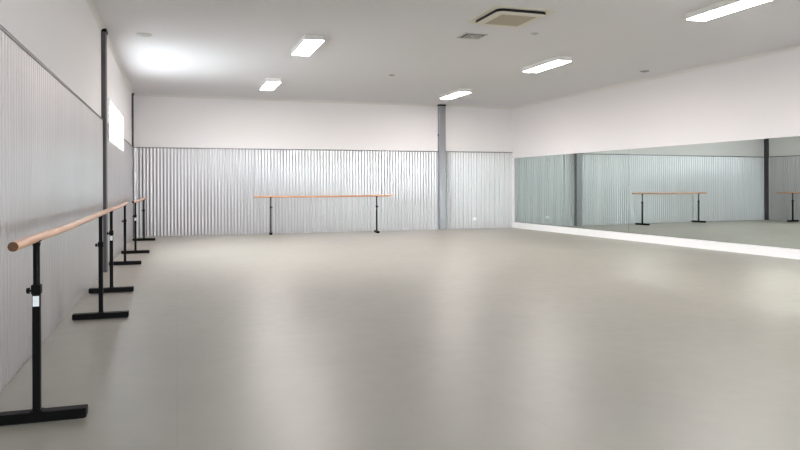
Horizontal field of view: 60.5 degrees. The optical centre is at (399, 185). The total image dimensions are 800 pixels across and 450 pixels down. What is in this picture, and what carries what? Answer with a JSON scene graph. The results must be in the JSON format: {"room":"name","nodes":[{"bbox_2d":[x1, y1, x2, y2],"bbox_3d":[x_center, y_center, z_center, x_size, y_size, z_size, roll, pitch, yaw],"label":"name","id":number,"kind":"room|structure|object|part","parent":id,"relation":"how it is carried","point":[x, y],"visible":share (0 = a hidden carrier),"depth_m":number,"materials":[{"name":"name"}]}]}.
{"room":"exercise studio","nodes":[
{"label":"exercise studio","id":0,"kind":"room"},
{"bbox_2d":[0,0,133,391],"bbox_3d":[-3.778,-0.572,7.841,0.160,3.910,22.850,0,0,-18],"label":"wall","id":1,"kind":"structure","parent":0,"point":[51,121],"depth_m":6.63,"materials":[{"name":"white paint"}]},
{"bbox_3d":[-3.768,-2.497,7.951,0.060,0.060,22.650,0,0,-18],"label":"cornice","id":2,"kind":"part","parent":1,"relation":"part of","materials":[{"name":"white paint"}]},
{"bbox_2d":[108,98,123,151],"bbox_3d":[-5.663,-1.146,13.643,0.085,0.790,3.310,0,0,-18],"label":"window","id":3,"kind":"structure","parent":1,"relation":"in","point":[112,107],"depth_m":13.63,"materials":[{"name":"white glass"}]},
{"bbox_2d":[134,94,512,236],"bbox_3d":[-1.836,-0.579,20.607,11.938,3.910,0.260,0,0,-18],"label":"wall","id":4,"kind":"structure","parent":0,"point":[201,163],"depth_m":20.27,"materials":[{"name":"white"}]},
{"bbox_3d":[-1.811,-2.504,20.512,11.538,0.060,0.060,0,0,-18],"label":"cornice","id":5,"kind":"part","parent":4,"relation":"part of","materials":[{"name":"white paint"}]},
{"bbox_2d":[0,228,799,449],"bbox_3d":[2.135,1.423,9.926,13.056,0.120,23.354,0,0,-18],"label":"floor","id":6,"kind":"structure","parent":0,"point":[476,338],"depth_m":5.80,"materials":[{"name":"grey plastic"}]},
{"bbox_2d":[0,209,128,425],"bbox_3d":[-2.638,0.818,5.634,0.540,1.122,4.556,0,0,-18],"label":"ballet barre","id":7,"kind":"object","parent":6,"relation":"on","point":[37,414],"visible":1,"depth_m":4.00,"materials":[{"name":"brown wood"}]},
{"bbox_3d":[-1.954,0.308,3.463,0.050,0.050,0.003,0,0,-18],"label":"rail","id":8,"kind":"part","parent":7,"relation":"part of","materials":[{"name":"brown wood"}]},
{"bbox_3d":[-2.127,0.946,4.018,0.064,0.738,0.064,0,0,-18],"label":"post","id":9,"kind":"part","parent":7,"relation":"part of","materials":[{"name":"black metal"}]},
{"bbox_3d":[-2.640,0.297,5.634,0.051,0.079,4.550,0,0,-18],"label":"handrail","id":10,"kind":"part","parent":7,"relation":"part of","materials":[{"name":"brown wood"}]},
{"bbox_3d":[-3.115,0.950,7.145,0.064,0.738,0.064,0,0,-18],"label":"post","id":11,"kind":"part","parent":7,"relation":"part of","materials":[{"name":"black metal"}]},
{"bbox_2d":[101,28,107,271],"bbox_3d":[-4.782,-0.569,11.116,0.081,3.910,0.260,0,0,-18],"label":"steel column","id":12,"kind":"structure","parent":6,"relation":"on","point":[104,32],"depth_m":11.01,"materials":[{"name":"grey metal"}]},
{"bbox_2d":[89,202,141,293],"bbox_3d":[-4.296,0.831,10.499,0.540,1.107,4.716,0,0,-19],"label":"ballet barre","id":13,"kind":"object","parent":6,"relation":"on","point":[111,289],"visible":0.94,"depth_m":8.91,"materials":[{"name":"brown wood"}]},
{"bbox_3d":[-3.750,0.952,8.916,0.064,0.738,0.064,0,0,-19],"label":"post","id":14,"kind":"part","parent":13,"relation":"part of","materials":[{"name":"black metal"}]},
{"bbox_3d":[-4.298,0.312,10.499,0.051,0.068,4.710,0,0,-19],"label":"handrail","id":15,"kind":"part","parent":13,"relation":"part of","materials":[{"name":"brown wood"}]},
{"bbox_3d":[-4.835,0.956,12.064,0.064,0.738,0.064,0,0,-19],"label":"post","id":16,"kind":"part","parent":13,"relation":"part of","materials":[{"name":"black metal"}]},
{"bbox_2d":[132,93,133,237],"bbox_3d":[-7.241,-0.560,18.618,0.054,3.910,0.210,0,0,-18],"label":"steel column","id":17,"kind":"structure","parent":6,"relation":"on","point":[132,93],"depth_m":18.54,"materials":[{"name":"grey metal"}]},
{"bbox_2d":[121,197,154,253],"bbox_3d":[-5.963,0.843,15.741,0.540,1.095,4.856,0,0,-18],"label":"ballet barre","id":18,"kind":"object","parent":6,"relation":"on","point":[135,239],"visible":1,"depth_m":14.09,"materials":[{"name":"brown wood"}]},
{"bbox_3d":[-5.436,0.958,14.098,0.064,0.738,0.064,0,0,-18],"label":"post","id":19,"kind":"part","parent":18,"relation":"part of","materials":[{"name":"black metal"}]},
{"bbox_3d":[-6.504,0.961,17.432,0.064,0.738,0.064,0,0,-18],"label":"post","id":20,"kind":"part","parent":18,"relation":"part of","materials":[{"name":"black metal"}]},
{"bbox_2d":[254,195,392,234],"bbox_3d":[-2.174,0.821,19.846,3.996,1.113,0.540,0,0,-10],"label":"ballet barre","id":21,"kind":"object","parent":6,"relation":"on","point":[376,196],"visible":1,"depth_m":19.77,"materials":[{"name":"brown wood"}]},
{"bbox_3d":[-3.684,0.952,19.571,0.064,0.738,0.064,0,0,-10],"label":"post","id":22,"kind":"part","parent":21,"relation":"part of","materials":[{"name":"black metal"}]},
{"bbox_3d":[-2.176,0.299,19.846,3.990,0.068,0.051,0,0,-10],"label":"handrail","id":23,"kind":"part","parent":21,"relation":"part of","materials":[{"name":"brown wood"}]},
{"bbox_3d":[-0.683,0.941,20.117,0.064,0.738,0.064,0,0,-10],"label":"post","id":24,"kind":"part","parent":21,"relation":"part of","materials":[{"name":"black metal"}]},
{"bbox_2d":[437,104,445,229],"bbox_3d":[1.303,-0.589,21.486,0.250,3.910,0.167,0,0,-18],"label":"steel column","id":25,"kind":"structure","parent":6,"relation":"on","point":[441,107],"depth_m":21.42,"materials":[{"name":"grey metal"}]},
{"bbox_2d":[92,0,799,106],"bbox_3d":[2.122,-2.622,9.926,13.056,0.150,23.354,0,0,-18],"label":"ceiling","id":26,"kind":"structure","parent":0,"point":[218,48],"depth_m":12.35,"materials":[{"name":"white paint"}]},
{"bbox_2d":[136,33,151,36],"bbox_3d":[-4.265,-2.510,11.444,0.255,0.030,0.255,0,0,-18],"label":"ceiling speaker","id":27,"kind":"object","parent":26,"relation":"attached to","point":[137,34],"visible":1,"depth_m":11.39,"materials":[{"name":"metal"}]},
{"bbox_2d":[260,78,280,89],"bbox_3d":[-3.179,-2.483,16.794,0.340,0.092,1.420,0,0,-18],"label":"ceiling light","id":28,"kind":"object","parent":26,"relation":"attached to","point":[269,83],"visible":1,"depth_m":16.49,"materials":[{"name":"white plastic"}]},
{"bbox_2d":[260,82,280,89],"bbox_3d":[-3.179,-2.448,16.794,0.314,0.022,1.378,0,0,-18],"label":"diffuser","id":29,"kind":"object","parent":28,"relation":"attached to","point":[265,85],"depth_m":16.82,"materials":[{"name":"white plastic"}]},
{"bbox_2d":[291,34,324,55],"bbox_3d":[-1.648,-2.488,12.192,0.340,0.092,1.420,0,0,-18],"label":"ceiling light","id":30,"kind":"object","parent":26,"relation":"attached to","point":[308,43],"visible":1,"depth_m":11.94,"materials":[{"name":"white plastic"}]},
{"bbox_2d":[292,40,322,55],"bbox_3d":[-1.648,-2.453,12.192,0.314,0.022,1.378,0,0,-18],"label":"diffuser","id":31,"kind":"object","parent":30,"relation":"attached to","point":[304,47],"depth_m":12.11,"materials":[{"name":"white plastic"}]},
{"bbox_2d":[440,89,470,98],"bbox_3d":[1.495,-2.499,18.686,0.340,0.092,1.420,0,0,-18],"label":"ceiling light","id":32,"kind":"object","parent":26,"relation":"attached to","point":[459,92],"visible":1,"depth_m":18.42,"materials":[{"name":"white plastic"}]},
{"bbox_2d":[440,92,469,98],"bbox_3d":[1.495,-2.464,18.686,0.314,0.022,1.378,0,0,-18],"label":"diffuser","id":33,"kind":"object","parent":32,"relation":"attached to","point":[449,95],"depth_m":18.63,"materials":[{"name":"white plastic"}]},
{"bbox_2d":[457,33,487,39],"bbox_3d":[1.226,-2.528,11.636,0.400,0.032,0.400,0,0,-18],"label":"ceiling vent","id":34,"kind":"object","parent":26,"relation":"in","point":[476,36],"visible":1,"depth_m":11.59,"materials":[{"name":"grey metal"}]},
{"bbox_2d":[466,5,555,27],"bbox_3d":[1.651,-2.512,10.301,1.000,0.067,1.030,0,0,-18],"label":"air conditioner","id":35,"kind":"object","parent":26,"relation":"attached to","point":[497,15],"visible":1,"depth_m":10.10,"materials":[{"name":"beige plastic"}]},
{"bbox_2d":[485,14,535,25],"bbox_3d":[1.651,-2.482,10.301,0.552,0.008,0.580,0,0,-18],"label":"grille","id":36,"kind":"object","parent":35,"relation":"attached to","point":[501,19],"depth_m":10.28,"materials":[{"name":"beige plastic"}]},
{"bbox_3d":[1.651,-2.491,10.301,0.800,0.010,0.860,0,0,-18],"label":"plate","id":37,"kind":"part","parent":35,"relation":"part of","materials":[{"name":"beige plastic"}]},
{"bbox_2d":[522,56,571,72],"bbox_3d":[3.024,-2.504,14.188,0.340,0.092,1.420,0,0,-18],"label":"ceiling light","id":38,"kind":"object","parent":26,"relation":"attached to","point":[555,61],"visible":1,"depth_m":14.00,"materials":[{"name":"white plastic"}]},
{"bbox_2d":[685,0,769,20],"bbox_3d":[4.615,-2.510,9.564,0.340,0.092,1.420,0,0,-18],"label":"ceiling light","id":39,"kind":"object","parent":26,"relation":"attached to","point":[724,7],"visible":1,"depth_m":9.64,"materials":[{"name":"white plastic"}]},
{"bbox_2d":[512,45,799,240],"bbox_3d":[7.722,-0.611,11.621,0.260,3.910,22.923,0,0,-20],"label":"wall","id":40,"kind":"structure","parent":0,"point":[757,96],"depth_m":15.50,"materials":[{"name":"white paint"}]},
{"bbox_2d":[512,158,514,221],"bbox_3d":[3.683,0.134,22.274,0.022,2.082,0.135,0,0,-20],"label":"trim","id":41,"kind":"structure","parent":40,"relation":"attached to","point":[513,204],"depth_m":22.25,"materials":[{"name":"white"}]},
{"bbox_2d":[514,154,563,226],"bbox_3d":[4.199,0.136,20.890,0.015,2.070,2.807,0,0,-20],"label":"wall mirror","id":42,"kind":"object","parent":40,"relation":"attached to","point":[538,180],"visible":1,"depth_m":20.79,"materials":[{"name":"grey mirror"}]},
{"bbox_2d":[564,149,628,232],"bbox_3d":[5.168,0.132,18.257,0.015,2.070,2.797,0,0,-20],"label":"wall mirror","id":43,"kind":"object","parent":40,"relation":"attached to","point":[596,184],"visible":1,"depth_m":18.07,"materials":[{"name":"grey mirror"}]},
{"bbox_2d":[512,222,799,259],"bbox_3d":[7.614,1.253,11.685,0.030,0.183,22.723,0,0,-20],"label":"baseboard","id":44,"kind":"structure","parent":40,"relation":"attached to","point":[789,253],"depth_m":15.45,"materials":[{"name":"white paint"}]},
{"bbox_3d":[7.587,-2.536,11.680,0.060,0.060,22.723,0,0,-20],"label":"cornice","id":45,"kind":"part","parent":40,"relation":"part of","materials":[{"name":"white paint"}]},
{"bbox_2d":[628,142,717,241],"bbox_3d":[6.147,0.129,15.623,0.015,2.070,2.817,0,0,-21],"label":"wall mirror","id":46,"kind":"object","parent":40,"relation":"attached to","point":[673,190],"visible":1,"depth_m":15.48,"materials":[{"name":"grey mirror"}]},
{"bbox_2d":[718,136,799,248],"bbox_3d":[7.129,0.126,12.986,0.015,2.070,2.807,0,0,-21],"label":"wall mirror","id":47,"kind":"object","parent":40,"relation":"attached to","point":[759,179],"visible":1,"depth_m":13.32,"materials":[{"name":"grey mirror"}]}
]}

